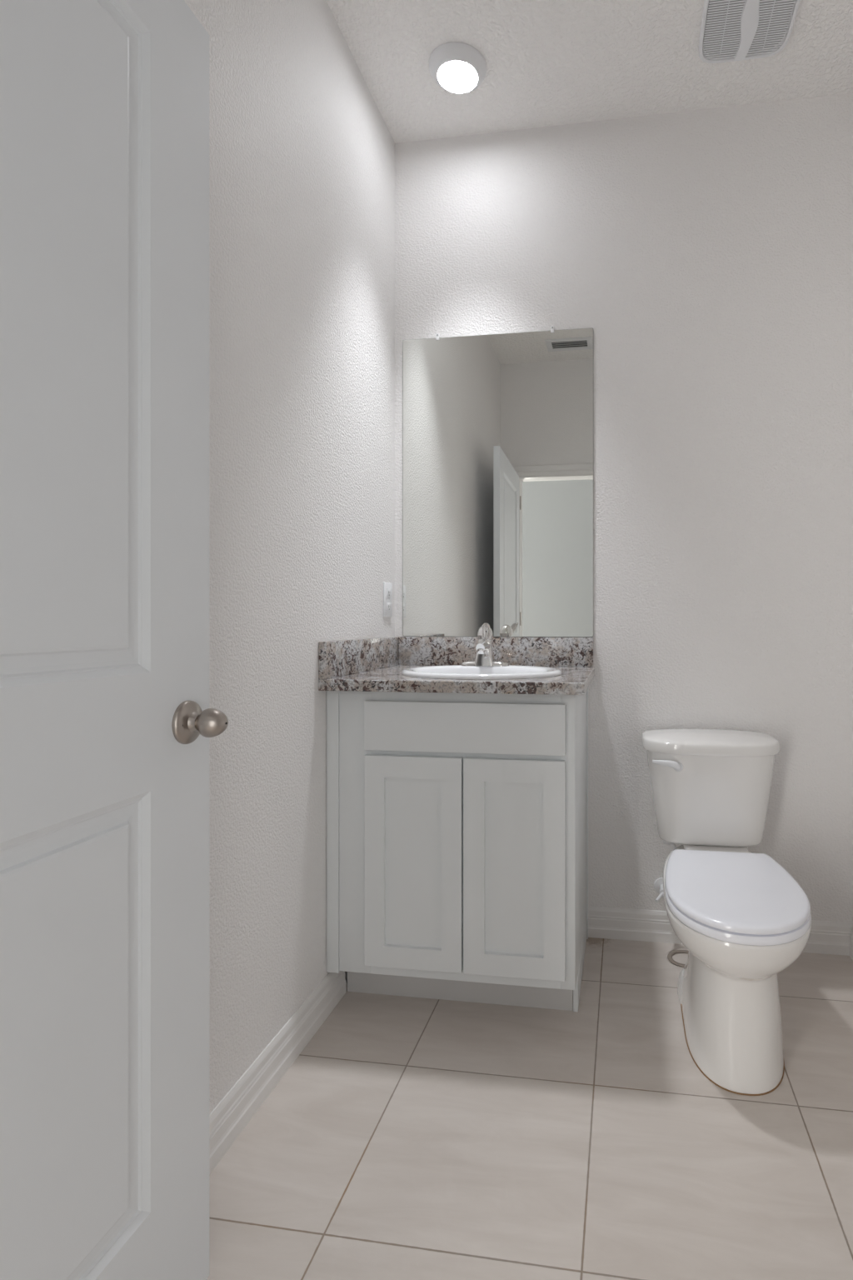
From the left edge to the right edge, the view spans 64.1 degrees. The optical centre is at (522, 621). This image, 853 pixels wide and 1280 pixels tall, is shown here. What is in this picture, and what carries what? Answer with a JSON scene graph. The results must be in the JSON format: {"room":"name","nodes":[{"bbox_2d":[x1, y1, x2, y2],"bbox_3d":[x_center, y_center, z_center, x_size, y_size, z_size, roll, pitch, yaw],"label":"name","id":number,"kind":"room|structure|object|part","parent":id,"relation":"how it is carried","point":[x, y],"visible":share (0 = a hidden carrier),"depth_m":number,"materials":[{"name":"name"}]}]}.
{"room":"bathroom","nodes":[
{"label":"bathroom","id":0,"kind":"room"},
{"bbox_2d":[184,0,394,1114],"bbox_3d":[-0.684,-0.318,1.318,0.120,2.791,2.219,0,0,9],"label":"wall","id":1,"kind":"structure","parent":0,"point":[302,150],"depth_m":1.62,"materials":[{"name":"white paint"}]},
{"bbox_2d":[209,970,346,1174],"bbox_3d":[-0.643,1.027,1.141,0.014,0.100,1.640,0,0,9],"label":"baseboard","id":2,"kind":"structure","parent":1,"relation":"attached to","point":[231,1116],"depth_m":1.53,"materials":[{"name":"paint"}]},
{"bbox_2d":[383,582,392,616],"bbox_3d":[-0.467,-0.075,2.325,0.008,0.118,0.074,0,0,9],"label":"wall outlet","id":3,"kind":"object","parent":1,"relation":"attached to","point":[387,587],"visible":1,"depth_m":2.31,"materials":[{"name":"white plastic"}]},
{"bbox_2d":[386,602,390,610],"bbox_3d":[-0.464,-0.050,2.324,0.003,0.029,0.034,0,0,9],"label":"receptacle","id":4,"kind":"object","parent":3,"relation":"attached to","point":[388,604],"depth_m":2.32,"materials":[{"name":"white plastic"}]},
{"bbox_2d":[386,588,390,597],"bbox_3d":[-0.464,-0.099,2.324,0.003,0.029,0.034,0,0,9],"label":"receptacle","id":5,"kind":"object","parent":3,"relation":"attached to","point":[388,590],"depth_m":2.32,"materials":[{"name":"white plastic"}]},
{"bbox_2d":[206,937,852,1279],"bbox_3d":[-0.012,1.127,0.589,5.240,0.100,3.701,0,0,9],"label":"floor","id":6,"kind":"structure","parent":0,"point":[409,1137],"depth_m":1.36,"materials":[{"name":"tile"}]},
{"bbox_2d":[326,688,588,1012],"bbox_3d":[-0.160,0.632,2.067,0.690,0.890,0.580,0,0,9],"label":"vanity cabinet","id":7,"kind":"object","parent":6,"relation":"on","point":[457,823],"visible":0.8,"depth_m":1.79,"materials":[{"name":"paint"}]},
{"bbox_3d":[-0.294,0.647,1.804,0.270,0.569,0.019,0,0,9],"label":"cabinet door","id":8,"kind":"part","parent":7,"relation":"part of","materials":[{"name":"paint"}]},
{"bbox_2d":[318,636,594,694],"bbox_3d":[-0.151,0.120,2.051,0.713,0.132,0.610,0,0,9],"label":"countertop","id":9,"kind":"structure","parent":7,"relation":"on","point":[377,664],"depth_m":2.08,"materials":[{"name":"grey stone"}]},
{"bbox_2d":[401,665,562,679],"bbox_3d":[-0.122,0.212,1.994,0.476,0.141,0.400,0,0,9],"label":"sink","id":10,"kind":"object","parent":9,"relation":"in","point":[448,672],"visible":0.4,"depth_m":2.02,"materials":[{"name":"ceramic"}]},
{"bbox_2d":[461,622,509,666],"bbox_3d":[-0.127,0.073,2.112,0.156,0.138,0.142,0,0,9],"label":"faucet","id":11,"kind":"object","parent":9,"relation":"on","point":[485,655],"visible":1,"depth_m":2.13,"materials":[{"name":"silver metal"}]},
{"bbox_3d":[-0.126,0.079,2.111,0.037,0.039,0.092,0,0,9],"label":"spout","id":12,"kind":"part","parent":11,"relation":"part of","materials":[{"name":"silver metal"}]},
{"bbox_3d":[-0.121,0.135,2.154,0.156,0.015,0.053,0,0,9],"label":"plate","id":13,"kind":"part","parent":11,"relation":"part of","materials":[{"name":"silver metal"}]},
{"bbox_3d":[-0.114,0.032,2.088,0.027,0.056,0.099,0,0,2],"label":"lever","id":14,"kind":"part","parent":11,"relation":"part of","materials":[{"name":"silver metal"}]},
{"bbox_3d":[-0.159,0.281,1.783,0.544,0.132,0.019,0,0,9],"label":"drawer","id":15,"kind":"part","parent":7,"relation":"part of","materials":[{"name":"paint"}]},
{"bbox_3d":[-0.023,0.647,1.763,0.270,0.569,0.019,0,0,9],"label":"cabinet door","id":16,"kind":"part","parent":7,"relation":"part of","materials":[{"name":"paint"}]},
{"bbox_3d":[0.220,0.632,2.288,0.005,0.890,0.029,0,0,9],"label":"scribe moulding","id":17,"kind":"part","parent":7,"relation":"part of","materials":[{"name":"paint"}]},
{"bbox_2d":[667,950,688,966],"bbox_3d":[0.516,1.074,2.140,0.108,0.006,0.108,0,0,9],"label":"hose","id":18,"kind":"object","parent":6,"relation":"on","point":[670,954],"visible":0.56,"depth_m":2.15,"materials":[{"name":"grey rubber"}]},
{"bbox_2d":[641,728,811,1095],"bbox_3d":[0.547,0.715,1.844,0.420,0.724,0.772,0,0,9],"label":"toilet","id":19,"kind":"object","parent":6,"relation":"on","point":[742,918],"visible":1,"depth_m":1.66,"materials":[{"name":"ceramic"}]},
{"bbox_3d":[0.436,0.435,2.041,0.085,0.028,0.015,0,0,20],"label":"lever arm","id":20,"kind":"part","parent":19,"relation":"part of","materials":[{"name":"white plastic"}]},
{"bbox_3d":[0.472,0.441,2.042,0.029,0.029,0.017,0,0,9],"label":"flush lever","id":21,"kind":"part","parent":19,"relation":"part of","materials":[{"name":"white plastic"}]},
{"bbox_3d":[0.589,0.546,2.118,0.393,0.290,0.201,0,0,9],"label":"tank","id":22,"kind":"part","parent":19,"relation":"part of","materials":[{"name":"ceramic"}]},
{"bbox_3d":[0.588,0.378,2.113,0.419,0.050,0.227,0,0,9],"label":"tank lid","id":23,"kind":"part","parent":19,"relation":"part of","materials":[{"name":"ceramic"}]},
{"bbox_3d":[0.552,0.894,1.815,0.343,0.368,0.698,0,0,9],"label":"bowl","id":24,"kind":"part","parent":19,"relation":"part of","materials":[{"name":"white ceramic"}]},
{"bbox_3d":[0.536,0.697,1.709,0.342,0.021,0.501,0,0,9],"label":"seat","id":25,"kind":"part","parent":19,"relation":"part of","materials":[{"name":"plastic"}]},
{"bbox_3d":[0.536,0.674,1.709,0.339,0.020,0.498,0,0,9],"label":"seat lid","id":26,"kind":"part","parent":19,"relation":"part of","materials":[{"name":"plastic"}]},
{"bbox_2d":[326,0,852,143],"bbox_3d":[-0.012,-1.764,0.589,5.240,0.100,3.701,0,0,9],"label":"ceiling","id":27,"kind":"structure","parent":0,"point":[549,62],"depth_m":2.06,"materials":[{"name":"white paint"}]},
{"bbox_2d":[429,41,486,94],"bbox_3d":[-0.201,-1.696,2.073,0.178,0.035,0.178,0,0,9],"label":"recessed light","id":28,"kind":"object","parent":27,"relation":"in","point":[457,67],"visible":1,"depth_m":2.04,"materials":[{"name":"white plastic"}]},
{"bbox_2d":[438,60,477,92],"bbox_3d":[-0.201,-1.682,2.073,0.122,0.006,0.122,0,0,9],"label":"diffuser","id":29,"kind":"object","parent":28,"relation":"attached to","point":[453,76],"depth_m":2.07,"materials":[{"name":"white plastic"}]},
{"bbox_2d":[699,0,800,63],"bbox_3d":[0.638,-1.704,1.898,0.260,0.018,0.274,0,0,9],"label":"exhaust fan","id":30,"kind":"object","parent":27,"relation":"attached to","point":[737,27],"visible":1,"depth_m":1.92,"materials":[{"name":"white plastic"}]},
{"bbox_2d":[395,92,852,922],"bbox_3d":[0.314,-0.318,2.350,1.786,2.791,0.120,0,0,9],"label":"wall","id":31,"kind":"structure","parent":0,"point":[707,254],"depth_m":2.25,"materials":[{"name":"white paint"}]},
{"bbox_2d":[435,333,439,339],"bbox_3d":[-0.301,-1.007,2.377,0.012,0.023,0.011,0,0,9],"label":"mirror clip","id":32,"kind":"object","parent":31,"relation":"attached to","point":[437,337],"visible":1,"depth_m":2.37,"materials":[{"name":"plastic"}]},
{"bbox_2d":[399,636,593,666],"bbox_3d":[-0.100,0.105,2.341,0.688,0.100,0.020,0,0,9],"label":"backsplash","id":33,"kind":"structure","parent":31,"relation":"attached to","point":[439,651],"depth_m":2.32,"materials":[{"name":"stone"}]},
{"bbox_2d":[403,327,593,636],"bbox_3d":[-0.094,-0.476,2.348,0.678,1.058,0.005,0,0,9],"label":"wall mirror","id":34,"kind":"object","parent":31,"relation":"attached to","point":[498,428],"visible":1,"depth_m":2.34,"materials":[{"name":"clear glass"}]},
{"bbox_2d":[550,325,554,332],"bbox_3d":[0.102,-1.007,2.316,0.012,0.023,0.011,0,0,9],"label":"mirror clip","id":35,"kind":"object","parent":31,"relation":"attached to","point":[552,327],"visible":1,"depth_m":2.31,"materials":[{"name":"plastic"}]},
{"bbox_2d":[654,840,676,902],"bbox_3d":[0.472,0.806,2.204,0.079,0.228,0.122,0,0,9],"label":"water supply valve","id":36,"kind":"object","parent":31,"relation":"attached to","point":[658,885],"visible":0.27,"depth_m":2.23,"materials":[{"name":"white plastic"}]},
{"bbox_3d":[0.448,0.898,2.189,0.013,0.024,0.048,0,0,41],"label":"valve handle","id":37,"kind":"part","parent":36,"relation":"part of","materials":[{"name":"white plastic"}]},
{"bbox_2d":[588,906,852,955],"bbox_3d":[0.642,1.027,2.233,0.861,0.100,0.014,0,0,9],"label":"baseboard","id":38,"kind":"structure","parent":31,"relation":"attached to","point":[826,937],"depth_m":2.26,"materials":[{"name":"paint"}]},
{"bbox_2d":[852,92,852,923],"bbox_3d":[0.963,-0.318,1.070,0.120,2.791,2.219,0,0,9],"label":"wall","id":39,"kind":"structure","parent":0,"point":[852,92],"depth_m":2.17,"materials":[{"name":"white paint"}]},
{"bbox_2d":[849,925,852,960],"bbox_3d":[0.904,1.027,1.132,0.014,0.100,2.085,0,0,9],"label":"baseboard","id":40,"kind":"structure","parent":39,"relation":"attached to","point":[851,947],"depth_m":2.15,"materials":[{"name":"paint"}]},
{"bbox_3d":[-0.017,-0.318,0.156,1.546,2.791,0.120,0,0,9],"label":"wall","id":41,"kind":"structure","parent":0,"visible":0},
{"bbox_2d":[0,0,228,1279],"bbox_3d":[-0.590,0.055,0.702,0.171,2.025,0.823,0,0,9],"label":"door","id":42,"kind":"structure","parent":41,"relation":"in","point":[107,722],"depth_m":0.89,"materials":[{"name":"paint"}]},
{"bbox_3d":[-0.511,0.156,1.040,0.023,0.067,0.067,0,0,9],"label":"rose plate","id":43,"kind":"part","parent":42,"relation":"part of","materials":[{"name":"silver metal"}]},
{"bbox_3d":[-0.476,0.156,1.034,0.042,0.045,0.045,0,0,9],"label":"knob","id":44,"kind":"part","parent":42,"relation":"part of","materials":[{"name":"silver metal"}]}
]}

